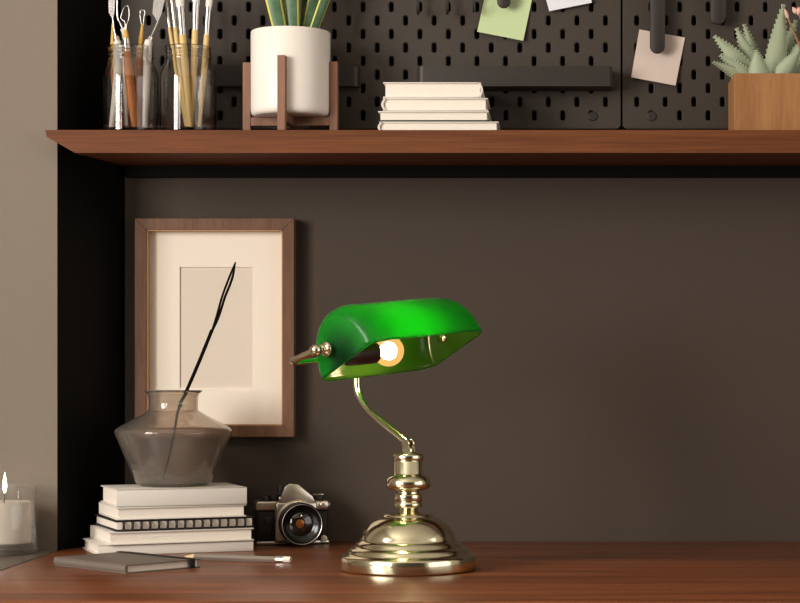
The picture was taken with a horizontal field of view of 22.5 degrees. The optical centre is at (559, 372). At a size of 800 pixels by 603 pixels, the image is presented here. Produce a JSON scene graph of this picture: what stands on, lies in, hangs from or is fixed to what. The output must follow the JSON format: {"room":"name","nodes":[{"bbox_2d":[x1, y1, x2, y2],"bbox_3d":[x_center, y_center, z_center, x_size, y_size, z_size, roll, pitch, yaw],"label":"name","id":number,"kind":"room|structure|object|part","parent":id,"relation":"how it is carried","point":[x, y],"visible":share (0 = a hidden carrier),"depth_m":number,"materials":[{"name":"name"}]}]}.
{"room":"office","nodes":[
{"label":"office","id":0,"kind":"room"},
{"bbox_2d":[0,0,56,551],"bbox_3d":[-1.290,-0.365,2.779,1.321,2.700,0.242,0,0,0],"label":"wall","id":1,"kind":"structure","parent":0,"point":[28,28],"depth_m":2.66,"materials":[{"name":"beige paint"}]},
{"bbox_2d":[57,0,124,550],"bbox_3d":[-0.650,-0.365,2.734,0.026,2.700,0.154,0,0,22],"label":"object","id":2,"kind":"structure","parent":1,"relation":"attached to","point":[90,191],"depth_m":2.71,"materials":[{"name":"black laminate"}]},
{"bbox_2d":[125,0,799,540],"bbox_3d":[0.930,-0.365,2.850,3.139,2.700,0.100,0,0,0],"label":"wall","id":3,"kind":"structure","parent":0,"point":[632,373],"depth_m":2.80,"materials":[{"name":"brown paint"}]},
{"bbox_2d":[135,218,295,436],"bbox_3d":[-0.480,-0.063,2.787,0.221,0.304,0.024,0,0,0],"label":"picture frame","id":4,"kind":"object","parent":3,"relation":"attached to","point":[245,375],"visible":0.77,"depth_m":2.79,"materials":[{"name":"brown wood"}]},
{"bbox_3d":[-0.582,-0.063,2.787,0.016,0.303,0.024,0,0,0],"label":"moulding","id":5,"kind":"part","parent":4,"relation":"part of","materials":[{"name":"brown wood"}]},
{"bbox_3d":[-0.480,-0.207,2.787,0.220,0.016,0.024,0,0,0],"label":"moulding","id":6,"kind":"part","parent":4,"relation":"part of","materials":[{"name":"brown wood"}]},
{"bbox_2d":[180,267,252,387],"bbox_3d":[-0.480,-0.063,2.795,0.186,0.269,0.002,0,0,0],"label":"print","id":7,"kind":"object","parent":4,"relation":"on","point":[227,360],"depth_m":2.79},
{"bbox_3d":[-0.480,0.081,2.787,0.220,0.016,0.024,0,0,0],"label":"moulding","id":8,"kind":"part","parent":4,"relation":"part of","materials":[{"name":"brown wood"}]},
{"bbox_3d":[-0.377,-0.063,2.787,0.016,0.303,0.024,0,0,0],"label":"moulding","id":9,"kind":"part","parent":4,"relation":"part of","materials":[{"name":"brown wood"}]},
{"bbox_2d":[121,0,620,129],"bbox_3d":[-0.262,-0.486,2.785,0.692,0.295,0.029,0,0,0],"label":"pegboard","id":10,"kind":"object","parent":3,"relation":"attached to","point":[388,40],"visible":0.59,"depth_m":2.77,"materials":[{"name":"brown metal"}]},
{"bbox_2d":[212,64,359,86],"bbox_3d":[-0.383,-0.412,2.765,0.212,0.032,0.012,0,0,0],"label":"tray","id":11,"kind":"object","parent":10,"relation":"attached to","point":[227,75],"visible":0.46,"depth_m":2.76,"materials":[{"name":"grey plastic"}]},
{"bbox_3d":[-0.383,-0.412,2.770,0.208,0.032,0.002,0,0,0],"label":"plate","id":12,"kind":"part","parent":11,"relation":"part of","materials":[{"name":"grey plastic"}]},
{"bbox_2d":[416,0,419,14],"bbox_3d":[-0.195,-0.519,2.757,0.004,0.053,0.030,0,0,0],"label":"wire hook","id":13,"kind":"object","parent":10,"relation":"attached to","point":[418,1],"visible":1,"depth_m":2.75,"materials":[{"name":"grey metal"}]},
{"bbox_2d":[445,0,448,14],"bbox_3d":[-0.155,-0.519,2.757,0.004,0.053,0.030,0,0,0],"label":"wire hook","id":14,"kind":"object","parent":10,"relation":"attached to","point":[447,1],"visible":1,"depth_m":2.75,"materials":[{"name":"grey metal"}]},
{"bbox_2d":[472,0,474,12],"bbox_3d":[-0.118,-0.522,2.757,0.004,0.053,0.030,0,0,0],"label":"wire hook","id":15,"kind":"object","parent":10,"relation":"attached to","point":[473,4],"visible":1,"depth_m":2.75,"materials":[{"name":"grey metal"}]},
{"bbox_2d":[497,0,510,8],"bbox_3d":[-0.077,-0.542,2.762,0.019,0.080,0.020,0,0,0],"label":"hook","id":16,"kind":"object","parent":10,"relation":"attached to","point":[503,4],"visible":1,"depth_m":2.75,"materials":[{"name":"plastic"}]},
{"bbox_2d":[477,0,531,40],"bbox_3d":[-0.076,-0.498,2.768,0.077,0.077,0.006,0,0,0],"label":"sticky note","id":17,"kind":"object","parent":10,"relation":"attached to","point":[511,21],"visible":1,"depth_m":2.77,"materials":[{"name":"green paper"}]},
{"bbox_2d":[418,66,611,90],"bbox_3d":[-0.062,-0.406,2.747,0.266,0.031,0.048,0,0,0],"label":"shelf","id":18,"kind":"object","parent":10,"relation":"attached to","point":[492,78],"visible":0.86,"depth_m":2.72,"materials":[{"name":"grey plastic"}]},
{"bbox_2d":[546,0,591,10],"bbox_3d":[0.006,-0.537,2.768,0.075,0.073,0.006,0,0,0],"label":"sticky note","id":19,"kind":"object","parent":10,"relation":"attached to","point":[552,4],"visible":1,"depth_m":2.77,"materials":[{"name":"white paper"}]},
{"bbox_2d":[45,130,799,177],"bbox_3d":[0.462,-0.296,2.711,2.275,0.046,0.177,0,0,0],"label":"wall shelf","id":20,"kind":"object","parent":3,"relation":"attached to","point":[143,153],"visible":1,"depth_m":2.62,"materials":[{"name":"brown wood"}]},
{"bbox_2d":[101,44,158,129],"bbox_3d":[-0.578,-0.378,2.688,0.076,0.119,0.076,0,0,0],"label":"glass jar","id":21,"kind":"object","parent":20,"relation":"on","point":[129,81],"visible":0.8,"depth_m":2.66,"materials":[{"name":"white"}]},
{"bbox_2d":[110,24,114,44],"bbox_3d":[-0.599,-0.398,2.700,0.018,0.146,0.010,0,0,0],"label":"tool","id":22,"kind":"object","parent":21,"relation":"in","point":[112,31],"visible":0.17,"depth_m":2.70,"materials":[{"name":"orange wood"}]},
{"bbox_2d":[108,0,121,56],"bbox_3d":[-0.593,-0.421,2.666,0.019,0.191,0.012,0,0,0],"label":"knife","id":23,"kind":"object","parent":21,"relation":"in","point":[111,2],"visible":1,"depth_m":2.67,"materials":[{"name":"beige paint"}]},
{"bbox_3d":[-0.598,-0.494,2.668,0.010,0.045,0.001,0,0,0],"label":"blade","id":24,"kind":"part","parent":23,"relation":"part of","materials":[{"name":"silver metal"}]},
{"bbox_2d":[116,0,128,36],"bbox_3d":[-0.591,-0.419,2.703,0.017,0.186,0.010,0,0,-41],"label":"tool","id":25,"kind":"object","parent":21,"relation":"in","point":[122,27],"visible":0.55,"depth_m":2.70,"materials":[{"name":"beige paint"}]},
{"bbox_2d":[121,5,129,43],"bbox_3d":[-0.576,-0.408,2.672,0.022,0.166,0.012,0,0,0],"label":"tool","id":26,"kind":"object","parent":21,"relation":"in","point":[126,40],"visible":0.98,"depth_m":2.67,"materials":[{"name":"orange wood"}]},
{"bbox_2d":[138,9,145,44],"bbox_3d":[-0.566,-0.407,2.689,0.014,0.164,0.011,0,0,30],"label":"tool","id":27,"kind":"object","parent":21,"relation":"in","point":[141,34],"visible":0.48,"depth_m":2.69,"materials":[{"name":"orange wood"}]},
{"bbox_2d":[144,0,164,62],"bbox_3d":[-0.544,-0.421,2.680,0.031,0.191,0.012,0,0,0],"label":"knife","id":28,"kind":"object","parent":21,"relation":"in","point":[158,5],"visible":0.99,"depth_m":2.68,"materials":[{"name":"beige paint"}]},
{"bbox_3d":[-0.553,-0.386,2.680,0.013,0.122,0.012,0,0,0],"label":"handle","id":29,"kind":"part","parent":28,"relation":"part of","materials":[{"name":"beige paint"}]},
{"bbox_3d":[-0.538,-0.493,2.684,0.018,0.047,0.001,0,0,0],"label":"blade","id":30,"kind":"part","parent":28,"relation":"part of","materials":[{"name":"silver metal"}]},
{"bbox_2d":[159,44,216,129],"bbox_3d":[-0.500,-0.378,2.688,0.076,0.119,0.076,0,0,0],"label":"glass jar","id":31,"kind":"object","parent":20,"relation":"on","point":[187,77],"visible":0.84,"depth_m":2.66,"materials":[{"name":"white"}]},
{"bbox_2d":[164,0,173,43],"bbox_3d":[-0.519,-0.425,2.692,0.039,0.200,0.007,0,0,27],"label":"paintbrush","id":32,"kind":"object","parent":31,"relation":"in","point":[166,2],"visible":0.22,"depth_m":2.69,"materials":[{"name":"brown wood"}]},
{"bbox_3d":[-0.514,-0.396,2.691,0.030,0.141,0.006,0,0,23],"label":"handle","id":33,"kind":"part","parent":32,"relation":"part of","materials":[{"name":"brown wood"}]},
{"bbox_2d":[169,0,179,43],"bbox_3d":[-0.512,-0.424,2.684,0.033,0.198,0.008,0,0,28],"label":"paintbrush","id":34,"kind":"object","parent":31,"relation":"in","point":[172,2],"visible":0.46,"depth_m":2.69,"materials":[{"name":"brown wood"}]},
{"bbox_3d":[-0.508,-0.397,2.683,0.026,0.143,0.007,0,0,25],"label":"handle","id":35,"kind":"part","parent":34,"relation":"part of","materials":[{"name":"brown wood"}]},
{"bbox_2d":[175,0,186,43],"bbox_3d":[-0.502,-0.422,2.670,0.024,0.195,0.011,0,0,20],"label":"paintbrush","id":36,"kind":"object","parent":31,"relation":"in","point":[180,6],"visible":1,"depth_m":2.67,"materials":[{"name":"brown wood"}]},
{"bbox_3d":[-0.499,-0.390,2.670,0.019,0.130,0.010,0,0,13],"label":"handle","id":37,"kind":"part","parent":36,"relation":"part of","materials":[{"name":"brown wood"}]},
{"bbox_2d":[191,0,199,43],"bbox_3d":[-0.489,-0.423,2.677,0.016,0.195,0.010,0,0,27],"label":"paintbrush","id":38,"kind":"object","parent":31,"relation":"in","point":[195,3],"visible":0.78,"depth_m":2.67,"materials":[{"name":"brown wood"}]},
{"bbox_3d":[-0.490,-0.392,2.678,0.013,0.134,0.009,0,0,39],"label":"handle","id":39,"kind":"part","parent":38,"relation":"part of","materials":[{"name":"brown wood"}]},
{"bbox_2d":[203,0,212,45],"bbox_3d":[-0.476,-0.424,2.680,0.022,0.197,0.009,0,0,-30],"label":"paintbrush","id":40,"kind":"object","parent":31,"relation":"in","point":[208,5],"visible":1,"depth_m":2.68,"materials":[{"name":"brown wood"}]},
{"bbox_3d":[-0.477,-0.391,2.679,0.017,0.132,0.008,0,0,-35],"label":"handle","id":41,"kind":"part","parent":40,"relation":"part of","materials":[{"name":"brown wood"}]},
{"bbox_2d":[243,55,338,129],"bbox_3d":[-0.362,-0.368,2.688,0.098,0.098,0.098,0,0,-42],"label":"plant stand","id":42,"kind":"object","parent":20,"relation":"on","point":[283,119],"visible":0.68,"depth_m":2.68,"materials":[{"name":"brown wood"}]},
{"bbox_3d":[-0.421,-0.368,2.692,0.011,0.098,0.011,0,0,3],"label":"leg","id":43,"kind":"part","parent":42,"relation":"part of","materials":[{"name":"brown wood"}]},
{"bbox_3d":[-0.365,-0.368,2.629,0.011,0.098,0.011,0,0,3],"label":"leg","id":44,"kind":"part","parent":42,"relation":"part of","materials":[{"name":"brown wood"}]},
{"bbox_2d":[251,0,329,116],"bbox_3d":[-0.357,-0.521,2.688,0.113,0.355,0.118,0,0,-43],"label":"potted snake plant","id":45,"kind":"object","parent":42,"relation":"on","point":[306,47],"visible":0.91,"depth_m":2.65,"materials":[{"name":"green plant"}]},
{"bbox_3d":[-0.303,-0.368,2.684,0.011,0.098,0.011,0,0,3],"label":"leg","id":46,"kind":"part","parent":42,"relation":"part of","materials":[{"name":"brown wood"}]},
{"bbox_2d":[378,122,500,129],"bbox_3d":[-0.162,-0.326,2.708,0.161,0.015,0.105,0,0,0],"label":"book","id":47,"kind":"object","parent":20,"relation":"on","point":[382,125],"visible":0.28,"depth_m":2.66,"materials":[{"name":"beige paper"}]},
{"bbox_2d":[378,111,491,122],"bbox_3d":[-0.168,-0.341,2.708,0.147,0.014,0.105,0,0,0],"label":"book","id":48,"kind":"object","parent":47,"relation":"on","point":[385,116],"visible":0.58,"depth_m":2.66,"materials":[{"name":"beige paper"}]},
{"bbox_2d":[381,98,489,110],"bbox_3d":[-0.167,-0.356,2.708,0.142,0.017,0.105,0,0,0],"label":"book","id":49,"kind":"object","parent":48,"relation":"on","point":[388,104],"visible":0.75,"depth_m":2.66,"materials":[{"name":"beige paper"}]},
{"bbox_2d":[383,82,484,97],"bbox_3d":[-0.169,-0.376,2.708,0.133,0.021,0.105,0,0,0],"label":"book","id":50,"kind":"object","parent":49,"relation":"on","point":[392,89],"visible":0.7,"depth_m":2.66,"materials":[{"name":"beige paper"}]},
{"bbox_2d":[712,4,799,129],"bbox_3d":[0.298,-0.410,2.696,0.194,0.182,0.092,0,0,0],"label":"potted succulent","id":51,"kind":"object","parent":20,"relation":"on","point":[764,94],"visible":0.97,"depth_m":2.65,"materials":[{"name":"brown wood"}]},
{"bbox_3d":[0.325,-0.437,2.707,0.039,0.092,0.004,0,0,-17],"label":"flower stem","id":52,"kind":"part","parent":51,"relation":"part of","materials":[{"name":"plant"}]},
{"bbox_2d":[622,0,799,129],"bbox_3d":[0.363,-0.486,2.785,0.553,0.295,0.029,0,0,0],"label":"pegboard","id":53,"kind":"object","parent":3,"relation":"attached to","point":[698,100],"visible":0.7,"depth_m":2.77,"materials":[{"name":"brown metal"}]},
{"bbox_2d":[650,0,664,53],"bbox_3d":[0.134,-0.511,2.762,0.021,0.142,0.020,0,0,0],"label":"hook","id":54,"kind":"object","parent":53,"relation":"attached to","point":[657,7],"visible":1,"depth_m":2.75,"materials":[{"name":"grey plastic"}]},
{"bbox_2d":[631,29,684,85],"bbox_3d":[0.136,-0.437,2.768,0.075,0.079,0.006,0,0,0],"label":"sticky note","id":55,"kind":"object","parent":54,"relation":"hanging from","point":[663,67],"visible":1,"depth_m":2.77,"materials":[{"name":"beige paper"}]},
{"bbox_2d":[710,0,725,24],"bbox_3d":[0.218,-0.531,2.762,0.022,0.102,0.020,0,0,0],"label":"hook","id":56,"kind":"object","parent":53,"relation":"attached to","point":[717,7],"visible":1,"depth_m":2.75,"materials":[{"name":"grey plastic"}]},
{"bbox_3d":[0.225,1.015,0.600,4.550,0.060,4.600,0,0,0],"label":"floor","id":57,"kind":"structure","parent":0,"visible":0},
{"bbox_2d":[0,550,54,570],"bbox_3d":[-1.210,0.610,2.353,1.080,0.750,0.606,0,0,0],"label":"countertop","id":58,"kind":"structure","parent":57,"relation":"on","point":[6,562],"depth_m":2.55,"materials":[{"name":"grey laminate"}]},
{"bbox_2d":[0,473,37,555],"bbox_3d":[-0.724,0.182,2.605,0.086,0.106,0.086,0,0,0],"label":"jar candle","id":59,"kind":"object","parent":58,"relation":"on","point":[15,515],"visible":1,"depth_m":2.58,"materials":[{"name":"clear glass"}]},
{"bbox_2d":[0,541,799,602],"bbox_3d":[0.416,0.610,2.429,2.168,0.750,0.741,0,0,0],"label":"desk","id":60,"kind":"object","parent":57,"relation":"on","point":[505,571],"visible":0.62,"depth_m":2.30,"materials":[{"name":"brown wood"}]},
{"bbox_2d":[53,551,199,573],"bbox_3d":[-0.527,0.230,2.431,0.152,0.011,0.109,0,0,43],"label":"notebook","id":61,"kind":"object","parent":60,"relation":"on","point":[125,562],"visible":1,"depth_m":2.40,"materials":[{"name":"brown paper"}]},
{"bbox_2d":[82,538,252,553],"bbox_3d":[-0.523,0.228,2.664,0.202,0.014,0.128,0,0,-23],"label":"book","id":62,"kind":"object","parent":60,"relation":"on","point":[92,545],"visible":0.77,"depth_m":2.61,"materials":[{"name":"beige paper"}]},
{"bbox_2d":[90,525,253,544],"bbox_3d":[-0.518,0.213,2.664,0.191,0.017,0.132,0,0,-23],"label":"book","id":63,"kind":"object","parent":62,"relation":"on","point":[99,533],"visible":0.81,"depth_m":2.61,"materials":[{"name":"beige paper"}]},
{"bbox_2d":[95,514,252,531],"bbox_3d":[-0.514,0.197,2.664,0.182,0.015,0.138,0,0,-24],"label":"spiral notebook","id":64,"kind":"object","parent":63,"relation":"on","point":[106,522],"visible":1,"depth_m":2.61,"materials":[{"name":"black paper"}]},
{"bbox_2d":[99,502,245,519],"bbox_3d":[-0.515,0.181,2.657,0.170,0.016,0.126,0,0,-23],"label":"book","id":65,"kind":"object","parent":64,"relation":"on","point":[233,510],"visible":0.79,"depth_m":2.60,"materials":[{"name":"white paper"}]},
{"bbox_2d":[101,482,246,506],"bbox_3d":[-0.513,0.161,2.654,0.170,0.022,0.120,0,0,-22],"label":"book","id":66,"kind":"object","parent":65,"relation":"on","point":[131,495],"visible":0.99,"depth_m":2.60,"materials":[{"name":"white paper"}]},
{"bbox_2d":[114,390,231,486],"bbox_3d":[-0.514,0.086,2.660,0.154,0.127,0.154,0,0,0],"label":"glass vase","id":67,"kind":"object","parent":66,"relation":"on","point":[173,443],"visible":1,"depth_m":2.61,"materials":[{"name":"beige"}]},
{"bbox_2d":[185,262,235,389],"bbox_3d":[-0.478,-0.002,2.647,0.102,0.290,0.010,0,0,13],"label":"dry twig","id":68,"kind":"object","parent":67,"relation":"in","point":[219,310],"visible":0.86,"depth_m":2.64,"materials":[{"name":"black"}]},
{"bbox_2d":[184,554,291,562],"bbox_3d":[-0.403,0.231,2.497,0.147,0.009,0.009,0,0,18],"label":"pencil","id":69,"kind":"object","parent":60,"relation":"on","point":[278,559],"visible":0.96,"depth_m":2.49,"materials":[{"name":"brown paint"}]},
{"bbox_2d":[253,484,330,545],"bbox_3d":[-0.361,0.193,2.730,0.104,0.084,0.080,0,0,-16],"label":"film camera","id":70,"kind":"object","parent":60,"relation":"on","point":[292,516],"visible":1,"depth_m":2.72,"materials":[{"name":"black"}]},
{"bbox_3d":[-0.397,0.207,2.725,0.011,0.024,0.005,0,0,-16],"label":"timer lever","id":71,"kind":"part","parent":70,"relation":"part of","materials":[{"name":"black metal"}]},
{"bbox_3d":[-0.384,0.165,2.751,0.008,0.020,0.008,0,0,-16],"label":"accessory knob","id":72,"kind":"part","parent":70,"relation":"part of","materials":[{"name":"black metal"}]},
{"bbox_3d":[-0.370,0.182,2.752,0.100,0.014,0.033,0,0,-16],"label":"plate","id":73,"kind":"part","parent":70,"relation":"part of","materials":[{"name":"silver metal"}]},
{"bbox_3d":[-0.370,0.232,2.752,0.100,0.005,0.033,0,0,-16],"label":"plate","id":74,"kind":"part","parent":70,"relation":"part of","materials":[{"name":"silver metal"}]},
{"bbox_3d":[-0.349,0.204,2.699,0.032,0.032,0.004,0,0,-16],"label":"glass","id":75,"kind":"part","parent":70,"relation":"part of","materials":[{"name":"black glass"}]},
{"bbox_3d":[-0.334,0.172,2.762,0.016,0.006,0.016,0,0,-16],"label":"rewind knob","id":76,"kind":"part","parent":70,"relation":"part of","materials":[{"name":"black metal"}]},
{"bbox_2d":[320,501,327,508],"bbox_3d":[-0.324,0.181,2.746,0.012,0.012,0.005,0,0,-16],"label":"camera knob","id":77,"kind":"object","parent":70,"relation":"attached to","point":[323,504],"depth_m":2.74,"materials":[{"name":"silver metal"}]},
{"bbox_2d":[290,298,481,575],"bbox_3d":[-0.174,0.070,2.425,0.196,0.329,0.260,0,0,40],"label":"desk lamp","id":78,"kind":"object","parent":60,"relation":"on","point":[355,342],"visible":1,"depth_m":2.37,"materials":[{"name":"gold metal"}]},
{"bbox_3d":[-0.280,-0.028,2.369,0.018,0.018,0.039,0,0,40],"label":"pivot knob","id":79,"kind":"part","parent":78,"relation":"part of","materials":[{"name":"gold metal"}]},
{"bbox_2d":[344,343,380,365],"bbox_3d":[-0.238,-0.023,2.388,0.027,0.029,0.050,0,0,39],"label":"socket","id":80,"kind":"object","parent":78,"relation":"attached to","point":[371,354],"depth_m":2.37,"materials":[{"name":"brown"}]},
{"bbox_3d":[-0.217,0.033,2.434,0.009,0.109,0.117,0,0,-39],"label":"stem","id":81,"kind":"part","parent":78,"relation":"part of","materials":[{"name":"gold metal"}]},
{"bbox_3d":[-0.210,-0.027,2.421,0.042,0.038,0.044,0,0,0],"label":"bulb","id":82,"kind":"part","parent":78,"relation":"part of","materials":[{"name":"white glass"}]},
{"bbox_3d":[-0.195,-0.042,2.442,0.109,0.104,0.205,0,0,40],"label":"lamp shade","id":83,"kind":"part","parent":78,"relation":"part of","materials":[{"name":"green glass"}]},
{"bbox_3d":[-0.139,-0.046,2.539,0.018,0.018,0.039,0,0,40],"label":"pivot knob","id":84,"kind":"part","parent":78,"relation":"part of","materials":[{"name":"gold metal"}]}
]}

